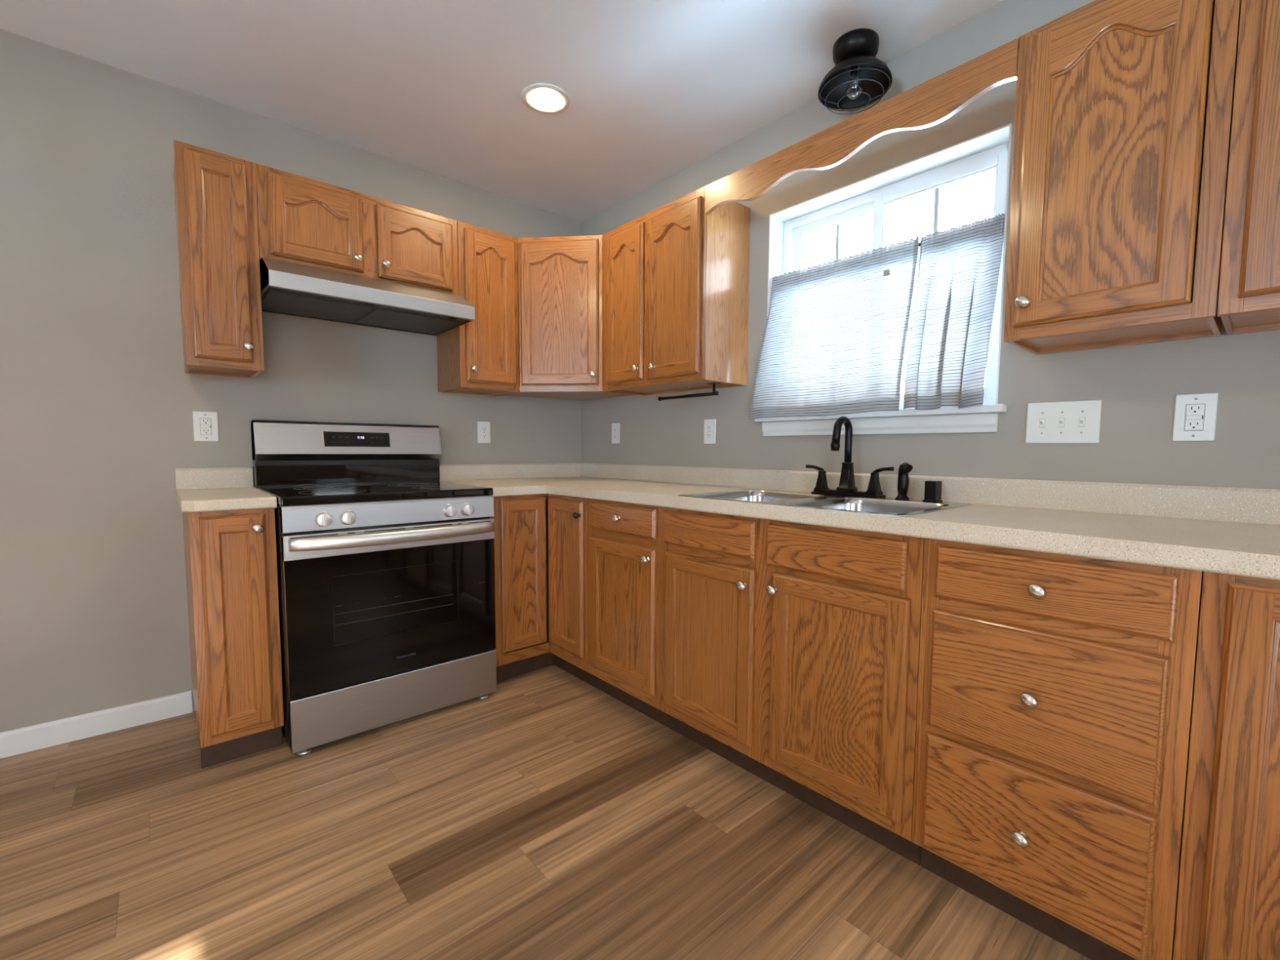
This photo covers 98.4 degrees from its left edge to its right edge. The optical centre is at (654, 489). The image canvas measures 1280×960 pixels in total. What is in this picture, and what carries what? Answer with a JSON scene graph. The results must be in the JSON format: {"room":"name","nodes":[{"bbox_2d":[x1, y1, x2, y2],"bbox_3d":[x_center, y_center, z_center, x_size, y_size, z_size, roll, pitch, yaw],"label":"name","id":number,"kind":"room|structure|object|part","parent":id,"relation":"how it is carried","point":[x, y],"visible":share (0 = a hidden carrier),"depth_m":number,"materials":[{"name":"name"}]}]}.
{"room":"kitchen","nodes":[
{"label":"kitchen","id":0,"kind":"room"},
{"bbox_2d":[0,29,582,732],"bbox_3d":[-2.514,-0.258,1.722,5.700,2.522,0.150,-3,6,-42],"label":"wall","id":1,"kind":"structure","parent":0,"point":[98,401],"depth_m":2.08,"materials":[{"name":"grey paint"}]},
{"bbox_2d":[0,690,192,758],"bbox_3d":[-3.184,0.943,1.103,3.474,0.088,0.012,-3,6,-42],"label":"baseboard","id":2,"kind":"structure","parent":1,"relation":"attached to","point":[38,736],"depth_m":2.06,"materials":[{"name":"white paint"}]},
{"bbox_2d":[192,411,218,441],"bbox_3d":[-1.818,-0.256,2.241,0.078,0.121,0.009,-3,6,-42],"label":"outlet","id":3,"kind":"object","parent":1,"relation":"attached to","point":[205,423],"visible":1,"depth_m":2.24,"materials":[{"name":"white plastic"}]},
{"bbox_2d":[200,417,212,435],"bbox_3d":[-1.816,-0.255,2.239,0.036,0.068,0.003,-3,6,-42],"label":"receptacle","id":4,"kind":"object","parent":3,"relation":"attached to","point":[206,424],"depth_m":2.24,"materials":[{"name":"white plastic"}]},
{"bbox_2d":[175,466,253,489],"bbox_3d":[-1.798,-0.047,2.266,0.247,0.084,0.020,-3,6,-42],"label":"backsplash","id":5,"kind":"structure","parent":1,"relation":"attached to","point":[242,477],"depth_m":2.25,"materials":[{"name":"laminate"}]},
{"bbox_2d":[173,139,264,377],"bbox_3d":[-1.661,-0.840,2.107,0.229,0.768,0.348,-3,6,-42],"label":"upper cabinet","id":6,"kind":"object","parent":1,"relation":"attached to","point":[215,192],"visible":1,"depth_m":2.01,"materials":[{"name":"brown wood"}]},
{"bbox_3d":[-1.507,-0.532,2.056,0.031,0.028,0.035,5,-22,48],"label":"knob","id":7,"kind":"part","parent":6,"relation":"part of","materials":[{"name":"silver metal"}]},
{"bbox_2d":[255,163,458,295],"bbox_3d":[-1.288,-1.071,2.425,0.766,0.347,0.348,-3,6,-42],"label":"upper cabinet","id":8,"kind":"object","parent":1,"relation":"attached to","point":[303,220],"visible":0.91,"depth_m":2.27,"materials":[{"name":"brown wood"}]},
{"bbox_3d":[-1.337,-1.055,2.200,0.324,0.302,0.018,-3,6,-42],"label":"door","id":9,"kind":"part","parent":8,"relation":"part of","materials":[{"name":"brown wood"}]},
{"bbox_3d":[-1.221,-0.957,2.280,0.031,0.028,0.035,5,-22,48],"label":"knob","id":10,"kind":"part","parent":8,"relation":"part of","materials":[{"name":"silver metal"}]},
{"bbox_2d":[259,257,475,335],"bbox_3d":[-1.245,-0.825,2.395,0.764,0.136,0.477,-3,6,-42],"label":"range hood","id":11,"kind":"object","parent":8,"relation":"attached to","point":[287,288],"visible":0.87,"depth_m":2.28,"materials":[{"name":"silver metal"}]},
{"bbox_3d":[-1.152,-0.747,2.236,0.041,0.003,0.032,-3,5,-35],"label":"switch knob","id":12,"kind":"part","parent":11,"relation":"part of","materials":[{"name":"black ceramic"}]},
{"bbox_3d":[-1.139,-0.960,2.353,0.031,0.028,0.035,5,-22,48],"label":"knob","id":13,"kind":"part","parent":8,"relation":"part of","materials":[{"name":"silver metal"}]},
{"bbox_3d":[-1.053,-1.065,2.454,0.322,0.302,0.018,-3,6,-42],"label":"door","id":14,"kind":"part","parent":8,"relation":"part of","materials":[{"name":"brown wood"}]},
{"bbox_2d":[436,220,519,395],"bbox_3d":[-0.887,-0.885,2.800,0.309,0.768,0.348,-3,6,-42],"label":"upper cabinet","id":15,"kind":"object","parent":1,"relation":"attached to","point":[480,356],"visible":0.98,"depth_m":2.70,"materials":[{"name":"brown wood"}]},
{"bbox_3d":[-0.857,-0.576,2.637,0.031,0.028,0.035,5,-22,48],"label":"knob","id":16,"kind":"part","parent":15,"relation":"part of","materials":[{"name":"silver metal"}]},
{"bbox_3d":[-0.794,-0.879,2.701,0.258,0.709,0.018,-3,6,-42],"label":"door","id":17,"kind":"part","parent":15,"relation":"part of","materials":[{"name":"brown wood"}]},
{"bbox_2d":[477,421,490,443],"bbox_3d":[-0.933,-0.313,3.032,0.074,0.118,0.009,-3,6,-42],"label":"duplex outlet","id":18,"kind":"object","parent":1,"relation":"attached to","point":[483,428],"visible":1,"depth_m":3.03,"materials":[{"name":"white plastic"}]},
{"bbox_2d":[480,426,487,431],"bbox_3d":[-0.932,-0.332,3.029,0.033,0.028,0.003,-3,6,-42],"label":"receptacle","id":19,"kind":"object","parent":18,"relation":"attached to","point":[483,428],"depth_m":3.03,"materials":[{"name":"white plastic"}]},
{"bbox_2d":[481,433,487,438],"bbox_3d":[-0.932,-0.293,3.032,0.033,0.028,0.003,-3,6,-42],"label":"receptacle","id":20,"kind":"object","parent":18,"relation":"attached to","point":[483,435],"depth_m":3.03,"materials":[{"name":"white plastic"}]},
{"bbox_2d":[439,462,581,480],"bbox_3d":[-0.792,-0.106,3.166,0.922,0.084,0.020,-3,6,-42],"label":"backsplash","id":21,"kind":"structure","parent":1,"relation":"attached to","point":[485,471],"depth_m":3.12,"materials":[{"name":"laminate"}]},
{"bbox_2d":[0,0,1002,222],"bbox_3d":[-0.787,-1.427,-0.284,5.700,0.120,5.300,-3,6,-42],"label":"ceiling","id":22,"kind":"structure","parent":0,"point":[655,89],"depth_m":1.99,"materials":[{"name":"paint"}]},
{"bbox_2d":[521,83,570,114],"bbox_3d":[-0.426,-1.535,2.181,0.190,0.013,0.190,-3,6,-42],"label":"recessed light","id":23,"kind":"object","parent":22,"relation":"in","point":[546,101],"visible":1,"depth_m":2.17,"materials":[{"name":"white plastic"}]},
{"bbox_2d":[817,28,892,114],"bbox_3d":[0.685,-1.420,1.887,0.240,0.187,0.240,-3,6,-42],"label":"ceiling light","id":24,"kind":"object","parent":22,"relation":"attached to","point":[858,78],"visible":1,"depth_m":1.89,"materials":[{"name":"black metal"}]},
{"bbox_2d":[845,65,863,98],"bbox_3d":[0.685,-1.392,1.889,0.058,0.098,0.058,-3,6,-42],"label":"bulb","id":25,"kind":"object","parent":24,"relation":"attached to","point":[851,75],"depth_m":1.89,"materials":[{"name":"clear glass"}]},
{"bbox_3d":[0.685,-1.414,1.887,0.240,0.084,0.240,-3,6,-42],"label":"lamp shade","id":26,"kind":"part","parent":24,"relation":"part of","materials":[{"name":"black metal"}]},
{"bbox_2d":[0,664,1090,959],"bbox_3d":[-0.802,1.119,-0.101,5.400,0.060,5.000,-3,6,-42],"label":"floor","id":27,"kind":"structure","parent":0,"point":[546,815],"depth_m":1.47,"materials":[{"name":"wood"}]},
{"bbox_2d":[182,508,284,768],"bbox_3d":[-1.584,0.489,2.069,0.229,0.874,0.659,-3,6,-42],"label":"base cabinet","id":28,"kind":"object","parent":27,"relation":"on","point":[231,569],"visible":0.94,"depth_m":1.85,"materials":[{"name":"brown wood"}]},
{"bbox_2d":[175,466,276,512],"bbox_3d":[-1.594,-0.010,2.040,0.247,0.123,0.634,-3,6,-42],"label":"countertop","id":29,"kind":"structure","parent":28,"relation":"on","point":[198,490],"depth_m":2.10,"materials":[{"name":"laminate"}]},
{"bbox_3d":[-1.391,0.449,1.849,0.174,0.728,0.018,-3,6,-42],"label":"door","id":30,"kind":"part","parent":28,"relation":"part of","materials":[{"name":"brown wood"}]},
{"bbox_3d":[-1.326,0.131,1.850,0.031,0.028,0.035,5,-22,48],"label":"knob","id":31,"kind":"part","parent":28,"relation":"part of","materials":[{"name":"silver metal"}]},
{"bbox_2d":[250,419,524,755],"bbox_3d":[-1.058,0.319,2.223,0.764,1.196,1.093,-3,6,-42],"label":"electric range","id":32,"kind":"object","parent":27,"relation":"on","point":[385,566],"visible":0.98,"depth_m":2.14,"materials":[{"name":"silver metal"}]},
{"bbox_3d":[-1.145,0.105,1.917,0.053,0.053,0.034,-3,6,-42],"label":"knob","id":33,"kind":"part","parent":32,"relation":"part of","materials":[{"name":"silver metal"}]},
{"bbox_3d":[-1.393,-0.304,2.557,0.764,0.005,0.077,-3,6,-42],"label":"backguard trim","id":34,"kind":"part","parent":32,"relation":"part of","materials":[{"name":"black metal"}]},
{"bbox_3d":[-1.087,0.102,1.968,0.053,0.053,0.034,-3,6,-42],"label":"knob","id":35,"kind":"part","parent":32,"relation":"part of","materials":[{"name":"silver metal"}]},
{"bbox_2d":[257,481,493,506],"bbox_3d":[-1.166,0.008,2.323,0.760,0.031,0.598,-3,6,-42],"label":"cooktop","id":36,"kind":"object","parent":32,"relation":"in","point":[292,493],"depth_m":2.18,"materials":[{"name":"black glass"}]},
{"bbox_3d":[-0.977,0.085,2.117,0.756,0.089,0.043,-3,6,-42],"label":"control panel","id":37,"kind":"part","parent":32,"relation":"part of","materials":[{"name":"silver metal"}]},
{"bbox_3d":[-0.978,0.182,2.124,0.756,0.086,0.042,-3,6,-42],"label":"oven door","id":38,"kind":"part","parent":32,"relation":"part of","materials":[{"name":"silver metal"}]},
{"bbox_3d":[-0.980,0.467,2.145,0.756,0.482,0.040,-3,6,-42],"label":"door glass","id":39,"kind":"part","parent":32,"relation":"part of","materials":[{"name":"black glass"}]},
{"bbox_3d":[-0.941,0.174,2.083,0.732,0.044,0.068,-3,6,-42],"label":"handle","id":40,"kind":"part","parent":32,"relation":"part of","materials":[{"name":"silver metal"}]},
{"bbox_3d":[-0.981,0.803,2.169,0.756,0.185,0.042,-3,6,-42],"label":"storage drawer","id":41,"kind":"part","parent":32,"relation":"part of","materials":[{"name":"silver metal"}]},
{"bbox_3d":[-0.813,0.086,2.213,0.053,0.053,0.034,-3,6,-42],"label":"knob","id":42,"kind":"part","parent":32,"relation":"part of","materials":[{"name":"silver metal"}]},
{"bbox_3d":[-0.760,0.082,2.261,0.053,0.053,0.034,-3,6,-42],"label":"knob","id":43,"kind":"part","parent":32,"relation":"part of","materials":[{"name":"silver metal"}]},
{"bbox_2d":[489,493,598,688],"bbox_3d":[-0.494,0.438,2.869,0.920,0.874,0.922,-3,6,-42],"label":"base cabinet","id":44,"kind":"object","parent":27,"relation":"on","point":[531,636],"visible":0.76,"depth_m":2.54,"materials":[{"name":"brown wood"}]},
{"bbox_3d":[-0.628,0.410,2.561,0.312,0.776,0.019,-3,6,-42],"label":"frame","id":45,"kind":"part","parent":44,"relation":"part of","materials":[{"name":"brown wood"}]},
{"bbox_3d":[-0.598,0.389,2.557,0.229,0.699,0.018,-3,6,-42],"label":"door","id":46,"kind":"part","parent":44,"relation":"part of","materials":[{"name":"brown wood"}]},
{"bbox_3d":[-0.406,0.393,2.530,0.018,0.699,0.278,-3,6,-42],"label":"door","id":47,"kind":"part","parent":44,"relation":"part of","materials":[{"name":"brown wood"}]},
{"bbox_3d":[-0.394,0.413,2.547,0.019,0.776,0.314,-3,6,-42],"label":"frame","id":48,"kind":"part","parent":44,"relation":"part of","materials":[{"name":"brown wood"}]},
{"bbox_3d":[-0.336,0.112,2.398,0.031,0.028,0.035,-3,34,-42],"label":"knob","id":49,"kind":"part","parent":44,"relation":"part of","materials":[{"name":"metal"}]},
{"bbox_2d":[586,497,669,727],"bbox_3d":[0.066,0.472,2.441,0.659,0.874,0.462,-3,6,-42],"label":"base cabinet","id":50,"kind":"object","parent":27,"relation":"on","point":[623,538],"visible":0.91,"depth_m":2.22,"materials":[{"name":"brown wood"}]},
{"bbox_3d":[-0.149,0.114,2.188,0.031,0.028,0.035,-3,34,-42],"label":"knob","id":51,"kind":"part","parent":50,"relation":"part of","materials":[{"name":"silver metal"}]},
{"bbox_3d":[-0.137,0.492,2.235,0.018,0.562,0.411,-3,6,-42],"label":"door","id":52,"kind":"part","parent":50,"relation":"part of","materials":[{"name":"brown wood"}]},
{"bbox_3d":[-0.132,0.118,2.205,0.018,0.112,0.411,-3,6,-42],"label":"drawer","id":53,"kind":"part","parent":50,"relation":"part of","materials":[{"name":"brown wood"}]},
{"bbox_3d":[-0.033,0.263,2.068,0.031,0.028,0.035,-3,34,-42],"label":"knob","id":54,"kind":"part","parent":50,"relation":"part of","materials":[{"name":"silver metal"}]},
{"bbox_2d":[657,506,924,865],"bbox_3d":[0.541,0.513,1.914,0.659,0.874,0.955,-3,6,-42],"label":"base cabinet","id":55,"kind":"object","parent":27,"relation":"on","point":[788,652],"visible":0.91,"depth_m":1.61,"materials":[{"name":"brown wood"}]},
{"bbox_3d":[0.175,0.524,1.889,0.018,0.575,0.403,-3,6,-42],"label":"door","id":56,"kind":"part","parent":55,"relation":"part of","materials":[{"name":"brown wood"}]},
{"bbox_3d":[0.175,0.147,1.864,0.018,0.117,0.410,-3,6,-42],"label":"drawer","id":57,"kind":"part","parent":55,"relation":"part of","materials":[{"name":"brown wood"}]},
{"bbox_3d":[0.275,0.301,1.726,0.031,0.028,0.035,-3,34,-42],"label":"knob","id":58,"kind":"part","parent":55,"relation":"part of","materials":[{"name":"silver metal"}]},
{"bbox_3d":[0.350,0.299,1.642,0.031,0.028,0.035,-3,34,-42],"label":"knob","id":59,"kind":"part","parent":55,"relation":"part of","materials":[{"name":"silver metal"}]},
{"bbox_3d":[0.483,0.180,1.522,0.018,0.125,0.419,-3,6,-42],"label":"drawer","id":60,"kind":"part","parent":55,"relation":"part of","materials":[{"name":"brown wood"}]},
{"bbox_3d":[0.492,0.551,1.536,0.018,0.582,0.409,-3,6,-42],"label":"door","id":61,"kind":"part","parent":55,"relation":"part of","materials":[{"name":"brown wood"}]},
{"bbox_2d":[439,462,1279,580],"bbox_3d":[0.298,0.008,1.955,0.924,0.123,3.289,-3,6,-42],"label":"countertop","id":62,"kind":"structure","parent":55,"relation":"on","point":[1228,531],"depth_m":1.48,"materials":[{"name":"laminate"}]},
{"bbox_2d":[678,488,973,516],"bbox_3d":[0.551,0.120,1.907,0.537,0.176,0.837,-3,6,-42],"label":"sink","id":63,"kind":"object","parent":62,"relation":"in","point":[886,506],"visible":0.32,"depth_m":1.91,"materials":[{"name":"silver metal"}]},
{"bbox_3d":[0.384,0.109,2.042,0.410,0.176,0.356,-3,6,-42],"label":"bowl","id":64,"kind":"part","parent":63,"relation":"part of","materials":[{"name":"silver metal"}]},
{"bbox_3d":[0.668,0.134,1.726,0.410,0.176,0.356,-3,6,-42],"label":"bowl","id":65,"kind":"part","parent":63,"relation":"part of","materials":[{"name":"silver metal"}]},
{"bbox_2d":[894,462,912,500],"bbox_3d":[0.849,-0.028,1.872,0.048,0.128,0.060,-2,5,-27],"label":"sprayer","id":66,"kind":"object","parent":63,"relation":"on","point":[903,482],"visible":1,"depth_m":1.86,"materials":[{"name":"black metal"}]},
{"bbox_2d":[922,480,942,502],"bbox_3d":[0.912,0.006,1.806,0.047,0.070,0.047,-3,6,-42],"label":"air gap","id":67,"kind":"object","parent":63,"relation":"on","point":[932,491],"visible":1,"depth_m":1.79,"materials":[{"name":"black metal"}]},
{"bbox_2d":[805,416,893,498],"bbox_3d":[0.686,-0.119,2.002,0.126,0.290,0.340,-3,6,-42],"label":"kitchen faucet","id":68,"kind":"object","parent":62,"relation":"on","point":[846,487],"visible":1,"depth_m":2.01,"materials":[{"name":"brown metal"}]},
{"bbox_3d":[0.626,-0.050,2.122,0.048,0.093,0.090,-3,6,-42],"label":"handle","id":69,"kind":"part","parent":68,"relation":"part of","materials":[{"name":"brown metal"}]},
{"bbox_3d":[0.686,-0.129,2.001,0.126,0.270,0.056,-3,6,-42],"label":"spout","id":70,"kind":"part","parent":68,"relation":"part of","materials":[{"name":"brown metal"}]},
{"bbox_3d":[0.709,0.014,2.033,0.060,0.020,0.268,-3,6,-42],"label":"plate","id":71,"kind":"part","parent":68,"relation":"part of","materials":[{"name":"brown metal"}]},
{"bbox_3d":[0.793,-0.035,1.936,0.048,0.093,0.090,-3,6,-42],"label":"handle","id":72,"kind":"part","parent":68,"relation":"part of","materials":[{"name":"brown metal"}]},
{"bbox_2d":[911,537,1203,959],"bbox_3d":[1.021,0.554,1.380,0.659,0.874,0.480,-3,6,-42],"label":"base cabinet","id":73,"kind":"object","parent":27,"relation":"on","point":[1055,692],"visible":0.93,"depth_m":1.14,"materials":[{"name":"brown wood"}]},
{"bbox_3d":[0.786,0.748,1.184,0.031,0.028,0.035,-3,34,-42],"label":"knob","id":74,"kind":"part","parent":73,"relation":"part of","materials":[{"name":"silver metal"}]},
{"bbox_3d":[0.789,0.442,1.161,0.031,0.028,0.035,-3,34,-42],"label":"knob","id":75,"kind":"part","parent":73,"relation":"part of","materials":[{"name":"silver metal"}]},
{"bbox_3d":[0.792,0.209,1.142,0.031,0.028,0.035,-3,34,-42],"label":"knob","id":76,"kind":"part","parent":73,"relation":"part of","materials":[{"name":"silver metal"}]},
{"bbox_3d":[0.803,0.748,1.201,0.018,0.288,0.418,-3,6,-42],"label":"drawer","id":77,"kind":"part","parent":73,"relation":"part of","materials":[{"name":"brown wood"}]},
{"bbox_3d":[0.806,0.441,1.178,0.018,0.287,0.417,-3,6,-42],"label":"drawer","id":78,"kind":"part","parent":73,"relation":"part of","materials":[{"name":"brown wood"}]},
{"bbox_3d":[0.809,0.206,1.159,0.018,0.122,0.419,-3,6,-42],"label":"drawer","id":79,"kind":"part","parent":73,"relation":"part of","materials":[{"name":"brown wood"}]},
{"bbox_2d":[1173,571,1279,959],"bbox_3d":[1.336,0.581,1.030,0.659,0.874,0.459,-3,6,-42],"label":"base cabinet","id":80,"kind":"object","parent":27,"relation":"on","point":[1228,901],"visible":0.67,"depth_m":0.95,"materials":[{"name":"brown wood"}]},
{"bbox_2d":[581,0,1279,488],"bbox_3d":[1.271,-0.230,1.660,0.150,2.522,5.000,-3,6,-42],"label":"wall","id":81,"kind":"structure","parent":0,"point":[1137,386],"depth_m":1.76,"materials":[{"name":"grey paint"}]},
{"bbox_2d":[494,235,647,400],"bbox_3d":[-0.459,-0.896,2.995,0.587,0.768,0.629,-3,6,-42],"label":"upper cabinet","id":82,"kind":"object","parent":81,"relation":"attached to","point":[560,278],"visible":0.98,"depth_m":2.78,"materials":[{"name":"brown wood"}]},
{"bbox_3d":[-0.476,-0.884,2.776,0.401,0.712,0.018,1,4,6],"label":"door","id":83,"kind":"part","parent":82,"relation":"part of","materials":[{"name":"brown wood"}]},
{"bbox_3d":[-0.472,-0.882,2.797,0.431,0.768,0.019,1,4,6],"label":"frame","id":84,"kind":"part","parent":82,"relation":"part of","materials":[{"name":"brown wood"}]},
{"bbox_3d":[-0.307,-0.575,2.756,0.035,0.028,0.031,29,7,4],"label":"knob","id":85,"kind":"part","parent":82,"relation":"part of","materials":[{"name":"silver metal"}]},
{"bbox_2d":[611,422,620,443],"bbox_3d":[-0.223,-0.325,3.203,0.009,0.118,0.074,-3,6,-42],"label":"duplex outlet","id":86,"kind":"object","parent":81,"relation":"attached to","point":[615,427],"visible":1,"depth_m":3.20,"materials":[{"name":"white plastic"}]},
{"bbox_2d":[602,186,750,395],"bbox_3d":[0.065,-0.864,2.591,0.348,0.768,0.687,-3,6,-42],"label":"upper cabinet","id":87,"kind":"object","parent":81,"relation":"attached to","point":[676,275],"visible":1,"depth_m":2.41,"materials":[{"name":"brown wood"}]},
{"bbox_3d":[-0.142,-0.865,2.618,0.018,0.699,0.272,-3,6,-42],"label":"door","id":88,"kind":"part","parent":87,"relation":"part of","materials":[{"name":"brown wood"}]},
{"bbox_3d":[-0.089,-0.560,2.544,0.031,0.028,0.035,-3,34,-42],"label":"knob","id":89,"kind":"part","parent":87,"relation":"part of","materials":[{"name":"silver metal"}]},
{"bbox_3d":[-0.012,-0.548,2.459,0.031,0.028,0.035,-3,34,-42],"label":"knob","id":90,"kind":"part","parent":87,"relation":"part of","materials":[{"name":"silver metal"}]},
{"bbox_3d":[-0.021,-0.859,2.514,0.019,0.768,0.687,-3,6,-42],"label":"frame","id":91,"kind":"part","parent":87,"relation":"part of","materials":[{"name":"brown wood"}]},
{"bbox_3d":[0.077,-0.843,2.375,0.018,0.704,0.325,-3,6,-42],"label":"door","id":92,"kind":"part","parent":87,"relation":"part of","materials":[{"name":"brown wood"}]},
{"bbox_2d":[657,382,720,400],"bbox_3d":[0.151,-0.446,2.537,0.040,0.056,0.373,-3,6,-42],"label":"paper towel holder","id":93,"kind":"object","parent":87,"relation":"attached to","point":[713,393],"visible":1,"depth_m":2.49,"materials":[{"name":"black metal"}]},
{"bbox_3d":[0.262,-0.440,2.413,0.013,0.043,0.013,-3,6,-42],"label":"post","id":94,"kind":"part","parent":93,"relation":"part of","materials":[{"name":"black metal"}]},
{"bbox_2d":[704,38,1018,215],"bbox_3d":[0.575,-1.128,1.831,0.019,0.122,1.090,-3,6,-42],"label":"window valance","id":95,"kind":"object","parent":87,"relation":"attached to","point":[931,103],"visible":1,"depth_m":1.70,"materials":[{"name":"brown wood"}]},
{"bbox_2d":[703,418,715,444],"bbox_3d":[0.267,-0.279,2.658,0.009,0.118,0.074,-3,6,-42],"label":"duplex outlet","id":96,"kind":"object","parent":81,"relation":"attached to","point":[709,430],"visible":1,"depth_m":2.65,"materials":[{"name":"white plastic"}]},
{"bbox_2d":[706,432,711,438],"bbox_3d":[0.266,-0.259,2.658,0.003,0.028,0.033,-3,6,-42],"label":"receptacle","id":97,"kind":"object","parent":96,"relation":"attached to","point":[708,434],"depth_m":2.66,"materials":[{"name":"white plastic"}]},
{"bbox_2d":[706,424,711,430],"bbox_3d":[0.266,-0.298,2.655,0.003,0.028,0.033,-3,6,-42],"label":"receptacle","id":98,"kind":"object","parent":96,"relation":"attached to","point":[708,426],"depth_m":2.65,"materials":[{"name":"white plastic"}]},
{"bbox_2d":[754,122,1012,435],"bbox_3d":[0.829,-0.680,2.092,0.191,0.940,0.957,-3,6,-42],"label":"window","id":99,"kind":"structure","parent":81,"relation":"in","point":[785,245],"depth_m":1.99,"materials":[{"name":"white paint"}]},
{"bbox_3d":[0.751,-0.733,2.295,0.022,0.796,0.422,-3,6,-42],"label":"sash","id":100,"kind":"part","parent":99,"relation":"part of","materials":[{"name":"white plastic"}]},
{"bbox_3d":[0.999,-0.711,1.983,0.022,0.800,0.456,-3,6,-42],"label":"sash","id":101,"kind":"part","parent":99,"relation":"part of","materials":[{"name":"white plastic"}]},
{"bbox_3d":[0.816,-0.868,2.065,0.018,0.018,0.887,-3,6,-42],"label":"curtain rod","id":102,"kind":"object","parent":99,"relation":"attached to","visible":0},
{"bbox_2d":[750,236,920,419],"bbox_3d":[0.679,-0.593,2.173,0.125,0.614,0.662,-3,6,-42],"label":"cafe curtain","id":103,"kind":"object","parent":102,"relation":"hanging from","point":[833,343],"visible":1,"depth_m":2.12,"materials":[{"name":"white fabric"}]},
{"bbox_2d":[903,213,1004,410],"bbox_3d":[0.986,-0.569,1.825,0.141,0.608,0.266,-3,6,-42],"label":"cafe curtain","id":104,"kind":"object","parent":102,"relation":"hanging from","point":[959,267],"visible":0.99,"depth_m":1.81,"materials":[{"name":"white fabric"}]},
{"bbox_2d":[581,462,1279,524],"bbox_3d":[0.641,-0.031,2.246,0.020,0.084,3.268,-3,6,-42],"label":"backsplash","id":105,"kind":"structure","parent":81,"relation":"attached to","point":[1237,504],"depth_m":1.67,"materials":[{"name":"laminate"}]},
{"bbox_2d":[1025,400,1101,443],"bbox_3d":[1.195,-0.197,1.621,0.016,0.122,0.178,-3,6,-42],"label":"switch plate","id":106,"kind":"object","parent":81,"relation":"attached to","point":[1073,421],"visible":1,"depth_m":1.62,"materials":[{"name":"white plastic"}]},
{"bbox_2d":[1004,0,1241,355],"bbox_3d":[1.156,-0.770,1.377,0.348,0.768,0.396,-3,6,-42],"label":"upper cabinet","id":107,"kind":"object","parent":81,"relation":"attached to","point":[1123,118],"visible":0.99,"depth_m":1.28,"materials":[{"name":"brown wood"}]},
{"bbox_3d":[0.937,-0.476,1.403,0.031,0.028,0.035,-3,34,-42],"label":"knob","id":108,"kind":"part","parent":107,"relation":"part of","materials":[{"name":"silver metal"}]},
{"bbox_2d":[1172,392,1217,441],"bbox_3d":[1.385,-0.185,1.415,0.009,0.121,0.078,-3,6,-42],"label":"outlet","id":109,"kind":"object","parent":81,"relation":"attached to","point":[1195,414],"visible":1,"depth_m":1.41,"materials":[{"name":"white plastic"}]},
{"bbox_2d":[1183,403,1205,431],"bbox_3d":[1.383,-0.184,1.414,0.003,0.068,0.036,-3,6,-42],"label":"receptacle","id":110,"kind":"object","parent":109,"relation":"attached to","point":[1194,414],"depth_m":1.41,"materials":[{"name":"white plastic"}]},
{"bbox_2d":[1217,0,1279,334],"bbox_3d":[1.457,-0.744,1.043,0.348,0.768,0.499,-3,6,-42],"label":"upper cabinet","id":111,"kind":"object","parent":81,"relation":"attached to","point":[1249,299],"visible":1,"depth_m":1.12,"materials":[{"name":"brown wood"}]},
{"bbox_3d":[1.356,-0.741,0.953,0.018,0.715,0.440,-3,6,-42],"label":"door","id":112,"kind":"part","parent":111,"relation":"part of","materials":[{"name":"brown wood"}]}
]}

